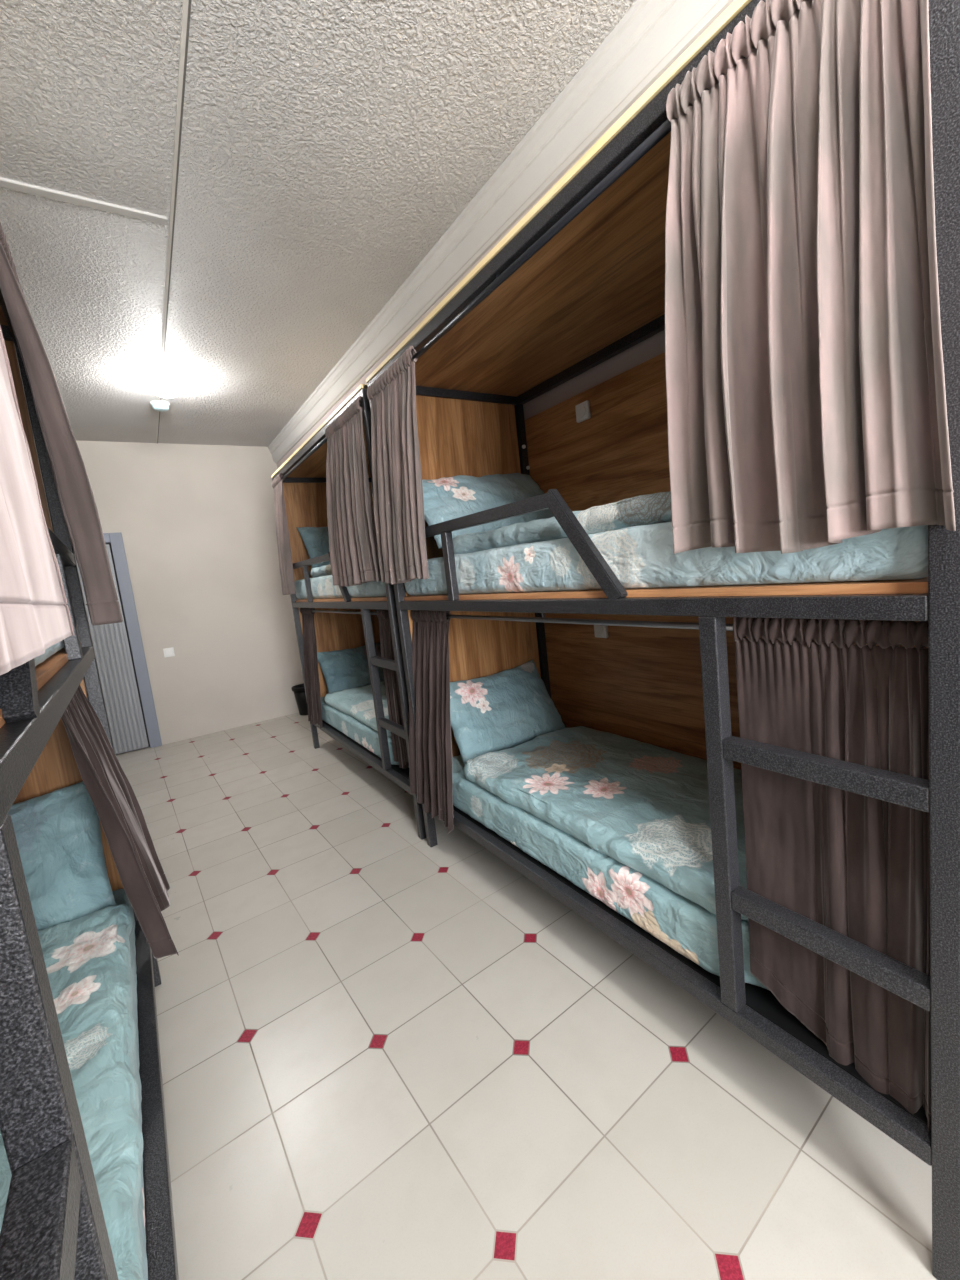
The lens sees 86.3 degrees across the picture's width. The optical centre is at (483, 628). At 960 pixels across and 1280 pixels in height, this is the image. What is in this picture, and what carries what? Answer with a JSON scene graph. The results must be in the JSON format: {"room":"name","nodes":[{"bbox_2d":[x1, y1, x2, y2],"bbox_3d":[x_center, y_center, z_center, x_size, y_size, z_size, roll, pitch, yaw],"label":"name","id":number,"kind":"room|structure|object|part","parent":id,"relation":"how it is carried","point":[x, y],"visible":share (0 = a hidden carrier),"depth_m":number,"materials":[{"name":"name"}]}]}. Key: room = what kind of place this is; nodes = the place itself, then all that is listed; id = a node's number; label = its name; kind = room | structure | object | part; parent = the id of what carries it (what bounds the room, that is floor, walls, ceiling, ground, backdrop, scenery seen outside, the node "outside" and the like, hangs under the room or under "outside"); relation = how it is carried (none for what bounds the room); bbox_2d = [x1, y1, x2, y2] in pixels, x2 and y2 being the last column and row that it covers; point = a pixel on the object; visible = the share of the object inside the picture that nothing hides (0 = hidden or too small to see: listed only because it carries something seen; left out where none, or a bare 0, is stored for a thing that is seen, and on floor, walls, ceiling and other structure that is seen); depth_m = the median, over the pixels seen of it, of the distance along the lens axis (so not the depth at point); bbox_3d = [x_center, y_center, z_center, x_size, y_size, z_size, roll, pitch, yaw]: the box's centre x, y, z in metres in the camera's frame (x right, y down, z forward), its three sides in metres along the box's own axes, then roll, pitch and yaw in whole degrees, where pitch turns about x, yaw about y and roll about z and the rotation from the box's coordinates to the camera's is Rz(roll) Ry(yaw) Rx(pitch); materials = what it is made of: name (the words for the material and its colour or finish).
{"room":"dormitory","nodes":[
{"label":"dormitory","id":0,"kind":"room"},
{"bbox_2d":[35,441,303,744],"bbox_3d":[-2.898,-0.349,5.014,3.035,2.820,0.100,-11,8,-33],"label":"wall","id":1,"kind":"structure","parent":0,"point":[196,523],"depth_m":5.04,"materials":[{"name":"beige paint"}]},
{"bbox_2d":[75,532,161,754],"bbox_3d":[-3.614,0.195,4.537,0.995,2.015,0.149,-11,8,-33],"label":"door","id":2,"kind":"structure","parent":1,"relation":"in","point":[118,647],"depth_m":4.71,"materials":[{"name":"grey paint"}]},
{"bbox_3d":[-3.611,0.196,4.532,0.995,2.015,0.082,-11,8,-33],"label":"casing","id":3,"kind":"part","parent":2,"relation":"part of","materials":[{"name":"grey paint"}]},
{"bbox_2d":[163,647,174,657],"bbox_3d":[-3.010,0.226,4.898,0.086,0.086,0.016,-11,8,-33],"label":"light switch","id":4,"kind":"object","parent":1,"relation":"attached to","point":[168,652],"visible":1,"depth_m":4.89,"materials":[{"name":"white plastic"}]},
{"bbox_2d":[268,0,734,463],"bbox_3d":[-0.120,-1.667,2.263,0.062,0.170,7.441,-11,8,-33],"label":"trim","id":5,"kind":"structure","parent":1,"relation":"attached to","point":[652,34],"depth_m":1.81,"materials":[{"name":"white paint"}]},
{"bbox_2d":[0,0,636,446],"bbox_3d":[-0.982,-1.640,1.696,3.235,0.100,7.640,-11,8,-33],"label":"ceiling","id":6,"kind":"structure","parent":0,"point":[327,147],"depth_m":1.80,"materials":[{"name":"white paint"}]},
{"bbox_2d":[0,177,166,224],"bbox_3d":[-1.844,-1.480,1.608,1.464,0.012,0.040,-11,8,-33],"label":"trim","id":7,"kind":"structure","parent":6,"relation":"attached to","point":[4,182],"depth_m":1.85,"materials":[{"name":"white paint"}]},
{"bbox_2d":[150,400,169,411],"bbox_3d":[-2.421,-1.664,3.839,0.128,0.050,0.128,-11,8,-33],"label":"ceiling light","id":8,"kind":"object","parent":6,"relation":"attached to","point":[162,406],"visible":1,"depth_m":3.81,"materials":[{"name":"white plastic"}]},
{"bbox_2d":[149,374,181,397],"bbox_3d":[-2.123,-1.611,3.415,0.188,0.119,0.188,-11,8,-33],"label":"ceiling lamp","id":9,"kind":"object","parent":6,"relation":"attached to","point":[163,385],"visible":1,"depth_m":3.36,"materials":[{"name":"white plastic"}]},
{"bbox_2d":[156,0,191,443],"bbox_3d":[-1.009,-1.584,1.681,0.012,0.006,7.440,-11,8,-33],"label":"trim","id":10,"kind":"structure","parent":6,"relation":"attached to","point":[185,2],"depth_m":1.71,"materials":[{"name":"grey paint"}]},
{"bbox_2d":[371,330,664,494],"bbox_3d":[0.475,-0.445,2.714,0.100,2.820,7.640,-11,8,-33],"label":"wall","id":11,"kind":"structure","parent":0,"point":[653,346],"depth_m":2.33,"materials":[{"name":"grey paint"}]},
{"bbox_2d":[277,36,699,468],"bbox_3d":[0.128,-1.568,2.432,0.500,0.460,7.447,-11,8,-33],"label":"trim","id":12,"kind":"structure","parent":11,"relation":"attached to","point":[362,380],"depth_m":2.77,"materials":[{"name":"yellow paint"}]},
{"bbox_2d":[116,712,936,1279],"bbox_3d":[-0.663,1.241,2.043,3.235,0.100,7.640,-11,8,-33],"label":"floor","id":13,"kind":"structure","parent":0,"point":[386,1053],"depth_m":1.35,"materials":[{"name":"beige tile"}]},
{"bbox_2d":[0,287,178,1279],"bbox_3d":[-1.068,0.268,0.659,0.880,2.238,2.020,-11,8,-34],"label":"bunk bed","id":14,"kind":"object","parent":13,"relation":"on","point":[53,1227],"visible":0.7,"depth_m":0.43,"materials":[{"name":"metal"}]},
{"bbox_3d":[-1.751,-0.834,1.342,0.780,0.040,0.039,-11,8,-34],"label":"rail","id":15,"kind":"part","parent":14,"relation":"part of","materials":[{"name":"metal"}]},
{"bbox_3d":[-0.849,-0.864,0.764,0.039,0.040,1.940,-11,8,-34],"label":"rail","id":16,"kind":"part","parent":14,"relation":"part of","materials":[{"name":"metal"}]},
{"bbox_3d":[-1.694,-0.355,1.403,0.766,0.929,0.016,-11,8,-34],"label":"panel","id":17,"kind":"part","parent":14,"relation":"part of","materials":[{"name":"brown wood"}]},
{"bbox_2d":[0,326,73,674],"bbox_3d":[-0.487,-0.411,0.419,0.046,0.894,0.968,-11,8,-34],"label":"curtain","id":18,"kind":"object","parent":14,"relation":"attached to","point":[35,616],"visible":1,"depth_m":0.59,"materials":[{"name":"fabric"}]},
{"bbox_3d":[-1.086,0.151,0.641,0.827,0.018,1.938,-11,8,-34],"label":"bunk board","id":19,"kind":"part","parent":14,"relation":"part of","materials":[{"name":"brown wood"}]},
{"bbox_3d":[-0.741,0.113,0.882,0.039,0.040,1.940,-11,8,-34],"label":"rail","id":20,"kind":"part","parent":14,"relation":"part of","materials":[{"name":"metal"}]},
{"bbox_2d":[34,640,63,666],"bbox_3d":[-1.082,0.059,0.640,0.782,0.159,1.930,-11,8,-34],"label":"mattress","id":21,"kind":"object","parent":14,"relation":"on","point":[53,649],"visible":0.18,"depth_m":1.06,"materials":[{"name":"teal fabric"}]},
{"bbox_3d":[-0.343,0.611,0.449,0.040,0.925,0.040,-11,8,-34],"label":"ladder rail","id":22,"kind":"part","parent":14,"relation":"part of","materials":[{"name":"metal"}]},
{"bbox_2d":[0,222,122,625],"bbox_3d":[-1.095,-0.456,1.340,0.111,0.892,0.824,-11,8,-34],"label":"curtain","id":23,"kind":"object","parent":14,"relation":"attached to","point":[72,483],"visible":1,"depth_m":1.12,"materials":[{"name":"beige fabric"}]},
{"bbox_3d":[-1.011,-0.200,1.190,0.030,0.040,1.105,-11,8,-34],"label":"guard rail","id":24,"kind":"part","parent":14,"relation":"part of","materials":[{"name":"metal"}]},
{"bbox_3d":[-1.586,0.619,1.520,0.766,0.923,0.016,-11,8,-34],"label":"panel","id":25,"kind":"part","parent":14,"relation":"part of","materials":[{"name":"brown wood"}]},
{"bbox_3d":[-1.033,-0.053,1.263,0.030,0.262,0.040,-11,8,-34],"label":"guard post","id":26,"kind":"part","parent":14,"relation":"part of","materials":[{"name":"metal"}]},
{"bbox_3d":[-1.300,0.177,1.703,0.040,2.220,0.040,-11,8,-34],"label":"post","id":27,"kind":"part","parent":14,"relation":"part of","materials":[{"name":"metal"}]},
{"bbox_2d":[61,685,178,958],"bbox_3d":[-1.075,0.512,1.504,0.167,0.828,0.565,-11,8,-34],"label":"curtain","id":28,"kind":"object","parent":14,"relation":"attached to","point":[145,884],"visible":0.8,"depth_m":1.37,"materials":[{"name":"fabric"}]},
{"bbox_2d":[112,889,147,1279],"bbox_3d":[-0.973,1.034,0.758,0.782,0.147,1.930,-11,8,-34],"label":"mattress","id":29,"kind":"object","parent":14,"relation":"on","point":[120,896],"visible":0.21,"depth_m":1.17,"materials":[{"name":"teal fabric"}]},
{"bbox_2d":[8,781,115,930],"bbox_3d":[-1.435,0.723,1.421,0.650,0.380,0.281,-11,8,-34],"label":"pillow","id":30,"kind":"object","parent":29,"relation":"on","point":[58,832],"visible":0.7,"depth_m":1.50,"materials":[{"name":"teal fabric"}]},
{"bbox_2d":[0,904,142,1279],"bbox_3d":[-0.887,0.912,0.639,0.778,0.114,1.625,-11,8,-34],"label":"duvet","id":31,"kind":"object","parent":29,"relation":"on","point":[87,958],"visible":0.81,"depth_m":0.98,"materials":[{"name":"teal fabric"}]},
{"bbox_3d":[-0.969,1.120,0.764,0.778,0.018,1.938,-11,8,-34],"label":"board","id":32,"kind":"part","parent":14,"relation":"part of","materials":[{"name":"plastic"}]},
{"bbox_3d":[-0.636,1.066,0.997,0.039,0.040,1.940,-11,8,-34],"label":"rail","id":33,"kind":"part","parent":14,"relation":"part of","materials":[{"name":"metal"}]},
{"bbox_2d":[291,683,307,714],"bbox_3d":[-1.907,0.756,5.492,0.252,0.308,0.252,-11,8,-33],"label":"waste bin","id":34,"kind":"object","parent":13,"relation":"on","point":[299,690],"visible":0.46,"depth_m":5.40,"materials":[{"name":"black plastic"}]},
{"bbox_2d":[271,384,426,839],"bbox_3d":[-0.636,-0.130,3.567,0.880,2.238,2.020,-11,8,-33],"label":"bunk bed","id":35,"kind":"object","parent":13,"relation":"on","point":[346,622],"visible":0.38,"depth_m":3.55,"materials":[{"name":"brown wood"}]},
{"bbox_2d":[272,473,295,594],"bbox_3d":[-1.555,-0.713,3.961,0.079,0.896,0.344,-11,8,-33],"label":"curtain","id":36,"kind":"object","parent":35,"relation":"attached to","point":[282,532],"visible":1,"depth_m":3.90,"materials":[{"name":"fabric"}]},
{"bbox_3d":[-1.523,-0.096,4.170,0.040,2.220,0.040,-11,8,-33],"label":"post","id":37,"kind":"part","parent":35,"relation":"part of","materials":[{"name":"metal"}]},
{"bbox_3d":[-1.276,-0.323,3.717,0.030,0.262,0.040,-11,8,-33],"label":"guard post","id":38,"kind":"part","parent":35,"relation":"part of","materials":[{"name":"metal"}]},
{"bbox_3d":[-1.255,-0.469,3.643,0.030,0.040,1.105,-11,8,-33],"label":"guard rail","id":39,"kind":"part","parent":35,"relation":"part of","materials":[{"name":"metal"}]},
{"bbox_2d":[300,608,322,728],"bbox_3d":[-1.367,0.303,4.068,0.100,0.963,0.354,-11,8,-33],"label":"curtain","id":40,"kind":"object","parent":35,"relation":"attached to","point":[311,673],"visible":0.98,"depth_m":4.04,"materials":[{"name":"fabric"}]},
{"bbox_3d":[-1.097,-1.132,3.215,0.039,0.040,1.940,-11,8,-33],"label":"rail","id":41,"kind":"part","parent":35,"relation":"part of","materials":[{"name":"metal"}]},
{"bbox_3d":[-1.099,-1.089,3.215,0.020,0.020,1.950,-11,8,-33],"label":"curtain rod","id":42,"kind":"part","parent":35,"relation":"part of","materials":[{"name":"black metal"}]},
{"bbox_3d":[-1.303,-1.236,4.261,0.780,0.040,0.039,-11,8,-33],"label":"rail","id":43,"kind":"part","parent":35,"relation":"part of","materials":[{"name":"metal"}]},
{"bbox_3d":[-1.254,-0.756,4.316,0.766,0.929,0.016,-11,8,-33],"label":"panel","id":44,"kind":"part","parent":35,"relation":"part of","materials":[{"name":"brown wood"}]},
{"bbox_3d":[-1.146,0.218,4.434,0.766,0.923,0.016,-11,8,-33],"label":"panel","id":45,"kind":"part","parent":35,"relation":"part of","materials":[{"name":"brown wood"}]},
{"bbox_3d":[-0.989,-0.155,3.333,0.039,0.040,1.940,-11,8,-33],"label":"rail","id":46,"kind":"part","parent":35,"relation":"part of","materials":[{"name":"metal"}]},
{"bbox_2d":[295,575,386,598],"bbox_3d":[-0.671,-0.336,3.534,0.790,0.159,1.930,-11,8,-33],"label":"mattress","id":47,"kind":"object","parent":35,"relation":"on","point":[322,587],"visible":0.3,"depth_m":3.31,"materials":[{"name":"teal fabric"}]},
{"bbox_2d":[296,527,329,567],"bbox_3d":[-1.130,-0.684,4.230,0.700,0.379,0.293,-11,8,-33],"label":"pillow","id":48,"kind":"object","parent":47,"relation":"on","point":[315,539],"visible":0.17,"depth_m":4.07,"materials":[{"name":"teal fabric"}]},
{"bbox_2d":[311,564,331,577],"bbox_3d":[-0.589,-0.445,3.403,0.730,0.084,1.600,-11,8,-33],"label":"duvet","id":49,"kind":"object","parent":47,"relation":"on","point":[326,570],"visible":0.08,"depth_m":3.62,"materials":[{"name":"teal fabric"}]},
{"bbox_3d":[-0.949,-0.110,3.361,0.016,0.016,1.950,-11,8,-33],"label":"curtain rod","id":50,"kind":"part","parent":35,"relation":"part of","materials":[{"name":"metal"}]},
{"bbox_2d":[325,396,380,586],"bbox_3d":[-0.701,-0.662,2.659,0.085,0.874,0.661,-11,8,-33],"label":"curtain","id":51,"kind":"object","parent":35,"relation":"attached to","point":[353,548],"visible":0.98,"depth_m":2.63,"materials":[{"name":"fabric"}]},
{"bbox_3d":[-0.644,-0.250,3.556,0.827,0.018,1.938,-11,8,-33],"label":"bunk board","id":52,"kind":"part","parent":35,"relation":"part of","materials":[{"name":"brown wood"}]},
{"bbox_2d":[321,696,398,764],"bbox_3d":[-0.559,0.631,3.654,0.777,0.163,1.930,-11,8,-33],"label":"mattress","id":53,"kind":"object","parent":35,"relation":"on","point":[350,726],"visible":0.2,"depth_m":3.42,"materials":[{"name":"teal fabric"}]},
{"bbox_2d":[317,642,384,692],"bbox_3d":[-1.051,0.334,4.350,0.650,0.377,0.292,-11,8,-33],"label":"pillow","id":54,"kind":"object","parent":53,"relation":"on","point":[343,669],"visible":0.66,"depth_m":4.24,"materials":[{"name":"teal fabric"}]},
{"bbox_2d":[325,681,390,736],"bbox_3d":[-0.503,0.516,3.515,0.749,0.093,1.625,-11,8,-33],"label":"duvet","id":55,"kind":"object","parent":53,"relation":"on","point":[358,703],"visible":0.29,"depth_m":3.62,"materials":[{"name":"teal fabric"}]},
{"bbox_3d":[-0.884,0.797,3.448,0.039,0.040,1.940,-11,8,-33],"label":"rail","id":56,"kind":"part","parent":35,"relation":"part of","materials":[{"name":"metal"}]},
{"bbox_3d":[-0.546,0.723,3.667,0.778,0.018,1.938,-11,8,-33],"label":"board","id":57,"kind":"part","parent":35,"relation":"part of","materials":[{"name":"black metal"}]},
{"bbox_3d":[-0.606,0.345,2.890,0.040,0.925,0.040,-11,8,-33],"label":"ladder rail","id":58,"kind":"part","parent":35,"relation":"part of","materials":[{"name":"metal"}]},
{"bbox_2d":[375,609,408,768],"bbox_3d":[-0.456,0.334,2.732,0.050,0.903,0.290,-11,8,-33],"label":"curtain","id":59,"kind":"object","parent":35,"relation":"attached to","point":[400,754],"visible":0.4,"depth_m":2.78,"materials":[{"name":"fabric"}]},
{"bbox_3d":[-0.434,-0.017,2.519,0.040,2.220,0.040,-11,8,-33],"label":"post","id":60,"kind":"part","parent":35,"relation":"part of","materials":[{"name":"metal"}]},
{"bbox_2d":[366,0,959,1279],"bbox_3d":[0.510,-0.048,1.832,0.880,2.238,2.020,-11,8,-33],"label":"bunk bed","id":61,"kind":"object","parent":13,"relation":"on","point":[577,283],"visible":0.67,"depth_m":1.41,"materials":[{"name":"metal"}]},
{"bbox_2d":[367,345,428,583],"bbox_3d":[-0.368,-0.634,2.155,0.079,0.883,0.489,-11,8,-33],"label":"curtain","id":62,"kind":"object","parent":61,"relation":"attached to","point":[398,501],"visible":1,"depth_m":2.12,"materials":[{"name":"fabric"}]},
{"bbox_3d":[-0.378,-0.013,2.435,0.040,2.220,0.040,-11,8,-33],"label":"post","id":63,"kind":"part","parent":61,"relation":"part of","materials":[{"name":"metal"}]},
{"bbox_2d":[409,610,453,832],"bbox_3d":[-0.245,0.400,2.342,0.129,0.988,0.394,-11,8,-33],"label":"curtain","id":64,"kind":"object","parent":61,"relation":"attached to","point":[430,749],"visible":0.99,"depth_m":2.33,"materials":[{"name":"fabric"}]},
{"bbox_3d":[-0.131,-0.240,1.982,0.030,0.262,0.040,-11,8,-33],"label":"guard post","id":65,"kind":"part","parent":61,"relation":"part of","materials":[{"name":"metal"}]},
{"bbox_3d":[-0.109,-0.673,2.581,0.766,0.929,0.016,-11,8,-33],"label":"panel","id":66,"kind":"part","parent":61,"relation":"part of","materials":[{"name":"brown wood"}]},
{"bbox_3d":[-0.158,-1.153,2.526,0.780,0.040,0.039,-11,8,-33],"label":"rail","id":67,"kind":"part","parent":61,"relation":"part of","materials":[{"name":"metal"}]},
{"bbox_3d":[-0.001,0.301,2.699,0.766,0.923,0.016,-11,8,-33],"label":"panel","id":68,"kind":"part","parent":61,"relation":"part of","materials":[{"name":"brown wood"}]},
{"bbox_3d":[-0.110,-0.386,1.907,0.030,0.040,1.105,-11,8,-33],"label":"guard rail","id":69,"kind":"part","parent":61,"relation":"part of","materials":[{"name":"metal"}]},
{"bbox_3d":[0.301,-0.141,2.877,0.040,2.220,0.040,-11,8,-33],"label":"post","id":70,"kind":"part","parent":61,"relation":"part of","materials":[{"name":"metal"}]},
{"bbox_3d":[0.048,-1.049,1.479,0.039,0.040,1.940,-11,8,-33],"label":"rail","id":71,"kind":"part","parent":61,"relation":"part of","materials":[{"name":"metal"}]},
{"bbox_2d":[575,400,590,422],"bbox_3d":[0.462,-1.012,2.390,0.020,0.080,0.080,-11,8,-33],"label":"power socket","id":72,"kind":"object","parent":61,"relation":"attached to","point":[582,407],"depth_m":2.38,"materials":[{"name":"white plastic"}]},
{"bbox_3d":[0.046,-1.006,1.480,0.020,0.020,1.950,-11,8,-33],"label":"curtain rod","id":73,"kind":"part","parent":61,"relation":"part of","materials":[{"name":"black metal"}]},
{"bbox_3d":[0.196,-0.028,1.626,0.016,0.016,1.950,-11,8,-33],"label":"curtain rod","id":74,"kind":"part","parent":61,"relation":"part of","materials":[{"name":"metal"}]},
{"bbox_3d":[0.727,-1.178,1.921,0.039,0.040,1.940,-11,8,-33],"label":"rail","id":75,"kind":"part","parent":61,"relation":"part of","materials":[{"name":"metal"}]},
{"bbox_3d":[0.806,-0.665,1.998,0.016,0.848,2.000,-11,8,-33],"label":"panel","id":76,"kind":"part","parent":61,"relation":"part of","materials":[{"name":"brown wood"}]},
{"bbox_2d":[594,625,608,637],"bbox_3d":[0.575,0.004,2.513,0.020,0.080,0.080,-11,8,-33],"label":"power socket","id":77,"kind":"object","parent":61,"relation":"attached to","point":[600,631],"depth_m":2.49,"materials":[{"name":"white plastic"}]},
{"bbox_3d":[0.156,-0.072,1.597,0.039,0.040,1.940,-11,8,-33],"label":"rail","id":78,"kind":"part","parent":61,"relation":"part of","materials":[{"name":"metal"}]},
{"bbox_2d":[404,522,927,595],"bbox_3d":[0.474,-0.253,1.799,0.790,0.159,1.930,-11,8,-33],"label":"mattress","id":79,"kind":"object","parent":61,"relation":"on","point":[642,556],"visible":0.68,"depth_m":1.19,"materials":[{"name":"teal fabric"}]},
{"bbox_2d":[422,473,553,548],"bbox_3d":[0.027,-0.597,2.499,0.817,0.385,0.316,-11,8,-33],"label":"pillow","id":80,"kind":"object","parent":79,"relation":"on","point":[449,498],"visible":0.63,"depth_m":2.39,"materials":[{"name":"teal fabric"}]},
{"bbox_2d":[452,491,671,553],"bbox_3d":[0.555,-0.362,1.667,0.733,0.084,1.600,-11,8,-33],"label":"duvet","id":81,"kind":"object","parent":79,"relation":"on","point":[655,508],"visible":0.36,"depth_m":1.44,"materials":[{"name":"teal fabric"}]},
{"bbox_3d":[0.502,-0.167,1.821,0.827,0.018,1.938,-11,8,-33],"label":"bunk board","id":82,"kind":"part","parent":61,"relation":"part of","materials":[{"name":"brown wood"}]},
{"bbox_2d":[452,755,930,1088],"bbox_3d":[0.586,0.713,1.919,0.778,0.163,1.930,-11,8,-33],"label":"mattress","id":83,"kind":"object","parent":61,"relation":"on","point":[682,924],"visible":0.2,"depth_m":1.54,"materials":[{"name":"teal fabric"}]},
{"bbox_2d":[450,660,565,765],"bbox_3d":[0.096,0.413,2.610,0.650,0.382,0.281,-11,8,-33],"label":"pillow","id":84,"kind":"object","parent":83,"relation":"on","point":[509,708],"visible":0.86,"depth_m":2.53,"materials":[{"name":"teal fabric"}]},
{"bbox_2d":[463,726,747,920],"bbox_3d":[0.643,0.597,1.780,0.747,0.097,1.625,-11,8,-33],"label":"duvet","id":85,"kind":"object","parent":83,"relation":"on","point":[645,807],"visible":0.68,"depth_m":1.79,"materials":[{"name":"teal fabric"}]},
{"bbox_3d":[0.600,0.806,1.932,0.778,0.018,1.938,-11,8,-33],"label":"board","id":86,"kind":"part","parent":61,"relation":"part of","materials":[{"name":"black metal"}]},
{"bbox_3d":[0.261,0.880,1.712,0.039,0.040,1.940,-11,8,-33],"label":"rail","id":87,"kind":"part","parent":61,"relation":"part of","materials":[{"name":"metal"}]},
{"bbox_3d":[0.539,0.428,1.154,0.040,0.925,0.040,-11,8,-33],"label":"ladder rail","id":88,"kind":"part","parent":61,"relation":"part of","materials":[{"name":"metal"}]},
{"bbox_3d":[0.909,0.269,2.111,0.016,0.920,2.000,-11,8,-33],"label":"panel","id":89,"kind":"part","parent":61,"relation":"part of","materials":[{"name":"brown wood"}]},
{"bbox_2d":[665,0,955,553],"bbox_3d":[0.492,-0.571,0.831,0.113,0.888,0.437,-11,8,-33],"label":"curtain","id":90,"kind":"object","parent":61,"relation":"attached to","point":[807,409],"visible":1,"depth_m":0.82,"materials":[{"name":"fabric"}]},
{"bbox_2d":[733,617,930,1129],"bbox_3d":[0.684,0.439,1.021,0.056,0.954,0.342,-10,8,-30],"label":"curtain","id":91,"kind":"object","parent":61,"relation":"attached to","point":[857,866],"visible":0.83,"depth_m":0.98,"materials":[{"name":"fabric"}]},
{"bbox_3d":[0.712,0.066,0.783,0.040,2.220,0.040,-11,8,-33],"label":"post","id":92,"kind":"part","parent":61,"relation":"part of","materials":[{"name":"metal"}]}
]}

